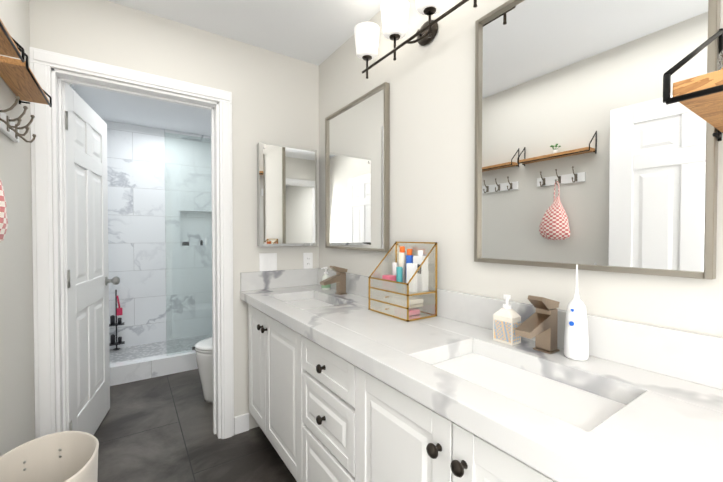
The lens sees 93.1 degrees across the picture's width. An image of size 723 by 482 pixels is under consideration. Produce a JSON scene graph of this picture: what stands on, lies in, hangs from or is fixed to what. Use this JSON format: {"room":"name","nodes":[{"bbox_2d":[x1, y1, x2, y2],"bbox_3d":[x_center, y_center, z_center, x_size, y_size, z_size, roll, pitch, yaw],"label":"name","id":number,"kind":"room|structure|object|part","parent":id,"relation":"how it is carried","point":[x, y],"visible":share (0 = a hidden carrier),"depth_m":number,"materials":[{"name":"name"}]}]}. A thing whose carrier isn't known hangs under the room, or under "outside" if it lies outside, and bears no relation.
{"room":"bathroom","nodes":[
{"label":"bathroom","id":0,"kind":"room"},
{"bbox_2d":[0,0,43,455],"bbox_3d":[-1.385,-0.003,1.298,0.150,2.430,5.430,-1,1,-34],"label":"wall","id":1,"kind":"structure","parent":0,"point":[23,20],"depth_m":1.38,"materials":[{"name":"white paint"}]},
{"bbox_2d":[0,19,24,61],"bbox_3d":[-0.976,-0.632,0.856,0.102,0.149,0.501,-1,1,-34],"label":"shelf","id":2,"kind":"object","parent":1,"relation":"attached to","point":[8,44],"visible":1,"depth_m":1.02,"materials":[{"name":"brown wood"}]},
{"bbox_2d":[0,96,35,142],"bbox_3d":[-1.247,-0.437,1.234,0.074,0.110,0.330,-1,1,-34],"label":"hook rail","id":3,"kind":"object","parent":1,"relation":"attached to","point":[9,128],"visible":1,"depth_m":1.23,"materials":[{"name":"white metal"}]},
{"bbox_2d":[0,45,51,106],"bbox_3d":[-1.258,-0.638,1.272,0.102,0.149,0.416,-1,1,-34],"label":"shelf","id":4,"kind":"object","parent":1,"relation":"attached to","point":[19,79],"visible":0.96,"depth_m":1.24,"materials":[{"name":"brown wood"}]},
{"bbox_2d":[69,84,211,385],"bbox_3d":[-1.884,-0.040,3.569,1.630,2.430,1.110,-1,1,-34],"label":"shower","id":5,"kind":"structure","parent":0,"point":[137,168],"depth_m":3.80,"materials":[{"name":"tile"}]},
{"bbox_2d":[109,290,124,349],"bbox_3d":[-2.571,0.830,3.589,0.140,0.629,0.120,-1,1,-34],"label":"shower caddy","id":6,"kind":"object","parent":5,"relation":"on","point":[116,324],"visible":0.96,"depth_m":3.57,"materials":[{"name":"black metal"}]},
{"bbox_2d":[165,132,211,355],"bbox_3d":[-1.393,0.029,3.304,0.866,1.999,0.024,-1,1,-34],"label":"glass","id":7,"kind":"object","parent":5,"relation":"attached to","point":[193,347],"visible":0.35,"depth_m":3.17,"materials":[{"name":"clear glass"}]},
{"bbox_2d":[182,238,206,245],"bbox_3d":[-1.992,0.008,4.100,0.274,0.090,0.040,-1,1,-34],"label":"bottle","id":8,"kind":"object","parent":5,"relation":"in","point":[187,244],"depth_m":4.13,"materials":[{"name":"grey"}]},
{"bbox_2d":[44,0,315,428],"bbox_3d":[-0.948,-0.016,2.071,1.440,2.430,0.120,-1,1,-34],"label":"wall","id":9,"kind":"structure","parent":0,"point":[284,100],"depth_m":2.12,"materials":[{"name":"white paint"}]},
{"bbox_2d":[62,82,109,434],"bbox_3d":[-1.642,0.187,2.062,0.048,2.000,0.737,0,1,-23],"label":"door leaf","id":10,"kind":"structure","parent":9,"relation":"in","point":[85,195],"depth_m":1.99,"materials":[{"name":"white wood"}]},
{"bbox_3d":[-1.491,0.182,1.746,0.012,1.670,0.036,-1,1,-34],"label":"door hinge","id":11,"kind":"part","parent":10,"relation":"part of","materials":[{"name":"white wood"}]},
{"bbox_2d":[105,276,119,285],"bbox_3d":[-1.766,0.275,2.340,0.192,0.062,0.062,0,1,-23],"label":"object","id":12,"kind":"structure","parent":10,"relation":"attached to","point":[115,280],"depth_m":2.35,"materials":[{"name":"silver metal"}]},
{"bbox_2d":[29,47,233,438],"bbox_3d":[-1.199,0.151,1.904,0.896,2.102,0.164,-1,1,-34],"label":"door frame","id":13,"kind":"structure","parent":9,"relation":"attached to","point":[48,267],"depth_m":1.64,"materials":[{"name":"white wood"}]},
{"bbox_2d":[234,413,248,425],"bbox_3d":[-0.616,1.139,2.398,0.596,0.110,0.018,-1,1,-34],"label":"baseboard","id":14,"kind":"structure","parent":9,"relation":"attached to","point":[241,423],"depth_m":2.14,"materials":[{"name":"white wood"}]},
{"bbox_2d":[259,253,276,270],"bbox_3d":[-0.606,0.137,2.227,0.116,0.116,0.009,-1,1,-34],"label":"switch plate","id":15,"kind":"object","parent":9,"relation":"attached to","point":[267,261],"visible":1,"depth_m":2.22,"materials":[{"name":"white plastic"}]},
{"bbox_2d":[240,268,315,289],"bbox_3d":[-0.531,0.251,2.270,0.524,0.115,0.020,-1,1,-34],"label":"backsplash","id":16,"kind":"structure","parent":9,"relation":"attached to","point":[261,280],"depth_m":2.24,"materials":[{"name":"white stone"}]},
{"bbox_2d":[257,141,316,246],"bbox_3d":[-0.481,-0.293,2.254,0.395,0.653,0.092,-1,1,-34],"label":"mirrored medicine cabinet","id":17,"kind":"object","parent":9,"relation":"attached to","point":[286,195],"visible":1,"depth_m":2.21,"materials":[{"name":"silver metal"}]},
{"bbox_2d":[303,253,312,268],"bbox_3d":[-0.372,0.139,2.385,0.070,0.116,0.008,-1,1,-34],"label":"electrical outlet plate","id":18,"kind":"object","parent":9,"relation":"attached to","point":[307,260],"visible":0.96,"depth_m":2.38,"materials":[{"name":"white plastic"}]},
{"bbox_2d":[93,369,296,481],"bbox_3d":[0.247,1.258,-0.022,2.310,0.050,7.280,-1,1,-34],"label":"floor","id":19,"kind":"structure","parent":0,"point":[158,429],"depth_m":2.04,"materials":[{"name":"tile"}]},
{"bbox_2d":[0,431,98,481],"bbox_3d":[-0.910,0.920,0.976,0.260,0.589,0.340,-1,1,-34],"label":"hamper","id":20,"kind":"object","parent":19,"relation":"on","point":[67,456],"visible":1,"depth_m":1.09,"materials":[{"name":"beige plastic"}]},
{"bbox_2d":[195,337,212,402],"bbox_3d":[-0.919,0.799,2.720,0.734,0.780,0.430,-1,1,-34],"label":"toilet","id":21,"kind":"object","parent":19,"relation":"on","point":[204,352],"visible":0.1,"depth_m":2.50,"materials":[{"name":"white ceramic"}]},
{"bbox_3d":[-0.992,0.781,2.670,0.558,0.044,0.386,-1,1,-34],"label":"seat","id":22,"kind":"part","parent":21,"relation":"part of","materials":[{"name":"white ceramic"}]},
{"bbox_2d":[240,290,627,481],"bbox_3d":[0.196,0.795,1.214,0.552,0.836,2.598,-1,1,-34],"label":"bathroom vanity","id":23,"kind":"object","parent":19,"relation":"on","point":[346,384],"depth_m":1.05,"materials":[{"name":"white"}]},
{"bbox_2d":[240,286,722,481],"bbox_3d":[0.200,0.357,1.205,0.548,0.063,2.607,-1,1,-34],"label":"countertop","id":24,"kind":"structure","parent":23,"relation":"on","point":[668,429],"depth_m":0.75,"materials":[{"name":"white stone"}]},
{"bbox_2d":[321,267,330,289],"bbox_3d":[-0.228,0.237,2.174,0.064,0.144,0.059,-1,1,-34],"label":"soap dispenser","id":25,"kind":"object","parent":24,"relation":"on","point":[324,277],"visible":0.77,"depth_m":2.16,"materials":[{"name":"white plastic"}]},
{"bbox_2d":[320,266,347,293],"bbox_3d":[-0.159,0.225,1.999,0.163,0.163,0.047,-1,1,-34],"label":"faucet","id":26,"kind":"object","parent":24,"relation":"on","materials":[{"name":"brown metal"}]},
{"bbox_2d":[368,241,436,321],"bbox_3d":[0.175,0.162,1.521,0.174,0.315,0.272,-1,1,-34],"label":"organizer","id":27,"kind":"object","parent":24,"relation":"on","point":[400,288],"visible":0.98,"depth_m":1.46,"materials":[{"name":"gold metal"}]},
{"bbox_2d":[493,294,520,345],"bbox_3d":[0.470,0.250,1.108,0.053,0.152,0.069,-1,1,-34],"label":"soap dispenser","id":28,"kind":"object","parent":24,"relation":"on","point":[506,320],"visible":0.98,"depth_m":1.09,"materials":[{"name":"white plastic"}]},
{"bbox_2d":[515,295,559,353],"bbox_3d":[0.516,0.241,1.001,0.163,0.163,0.047,-1,1,-34],"label":"faucet","id":29,"kind":"object","parent":24,"relation":"on","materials":[{"name":"brown metal"}]},
{"bbox_2d":[564,265,588,360],"bbox_3d":[0.606,0.197,0.965,0.060,0.263,0.059,-1,1,-34],"label":"water flosser","id":30,"kind":"object","parent":24,"relation":"on","point":[576,341],"visible":0.98,"depth_m":0.94,"materials":[{"name":"white plastic"}]},
{"bbox_2d":[73,0,382,135],"bbox_3d":[-0.062,-1.229,0.393,2.310,0.050,8.380,-1,1,-34],"label":"ceiling","id":31,"kind":"structure","parent":0,"point":[317,32],"depth_m":1.99,"materials":[{"name":"white paint"}]},
{"bbox_2d":[316,0,722,336],"bbox_3d":[0.569,-0.003,1.256,0.120,2.430,3.170,-1,1,-34],"label":"wall","id":32,"kind":"structure","parent":0,"point":[432,85],"depth_m":1.44,"materials":[{"name":"white paint"}]},
{"bbox_2d":[325,82,389,251],"bbox_3d":[-0.049,-0.382,2.028,0.030,0.867,0.650,-1,1,-34],"label":"mirror","id":33,"kind":"object","parent":32,"relation":"attached to","point":[357,172],"visible":0.98,"depth_m":1.97,"materials":[{"name":"silver mirror"}]},
{"bbox_2d":[354,0,476,78],"bbox_3d":[0.229,-0.948,1.482,0.170,0.247,0.792,-1,1,-34],"label":"sconce","id":34,"kind":"object","parent":32,"relation":"attached to","point":[394,15],"visible":1,"depth_m":1.52,"materials":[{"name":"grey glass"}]},
{"bbox_3d":[0.214,-1.007,1.471,0.132,0.128,0.792,-1,1,-34],"label":"lamp shade","id":35,"kind":"part","parent":34,"relation":"part of","materials":[{"name":"white glass"}]},
{"bbox_2d":[316,268,722,389],"bbox_3d":[0.419,0.266,1.351,0.020,0.115,2.607,-1,1,-34],"label":"backsplash","id":36,"kind":"structure","parent":32,"relation":"attached to","point":[697,357],"depth_m":0.91,"materials":[{"name":"white stone"}]},
{"bbox_2d":[474,0,720,279],"bbox_3d":[0.621,-0.371,1.038,0.030,0.907,0.645,-1,1,-34],"label":"mirror","id":37,"kind":"object","parent":32,"relation":"attached to","point":[593,152],"visible":0.94,"depth_m":0.97,"materials":[{"name":"silver mirror"}]},
{"bbox_2d":[663,28,722,140],"bbox_3d":[0.820,-0.347,0.442,0.370,0.251,0.572,-1,1,-34],"label":"shelf","id":38,"kind":"object","parent":32,"relation":"attached to","point":[701,96],"visible":1,"depth_m":0.57,"materials":[{"name":"brown wood"}]},
{"bbox_2d":[717,50,722,70],"bbox_3d":[0.690,-0.324,0.609,0.080,0.115,0.080,-1,1,-34],"label":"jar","id":39,"kind":"object","parent":38,"relation":"on","point":[720,61],"visible":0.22,"depth_m":0.64,"materials":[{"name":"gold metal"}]},
{"bbox_3d":[-0.976,-0.431,0.833,0.074,0.110,0.330,-1,1,-34],"label":"hook rail","id":40,"kind":"object","parent":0,"visible":0},
{"bbox_2d":[0,180,7,241],"bbox_3d":[-0.961,-0.191,0.857,0.100,0.420,0.219,-1,1,-34],"label":"hanging bag","id":41,"kind":"object","parent":40,"relation":"hanging from","point":[3,221],"visible":1,"depth_m":0.88,"materials":[{"name":"pink fabric"}]}
]}

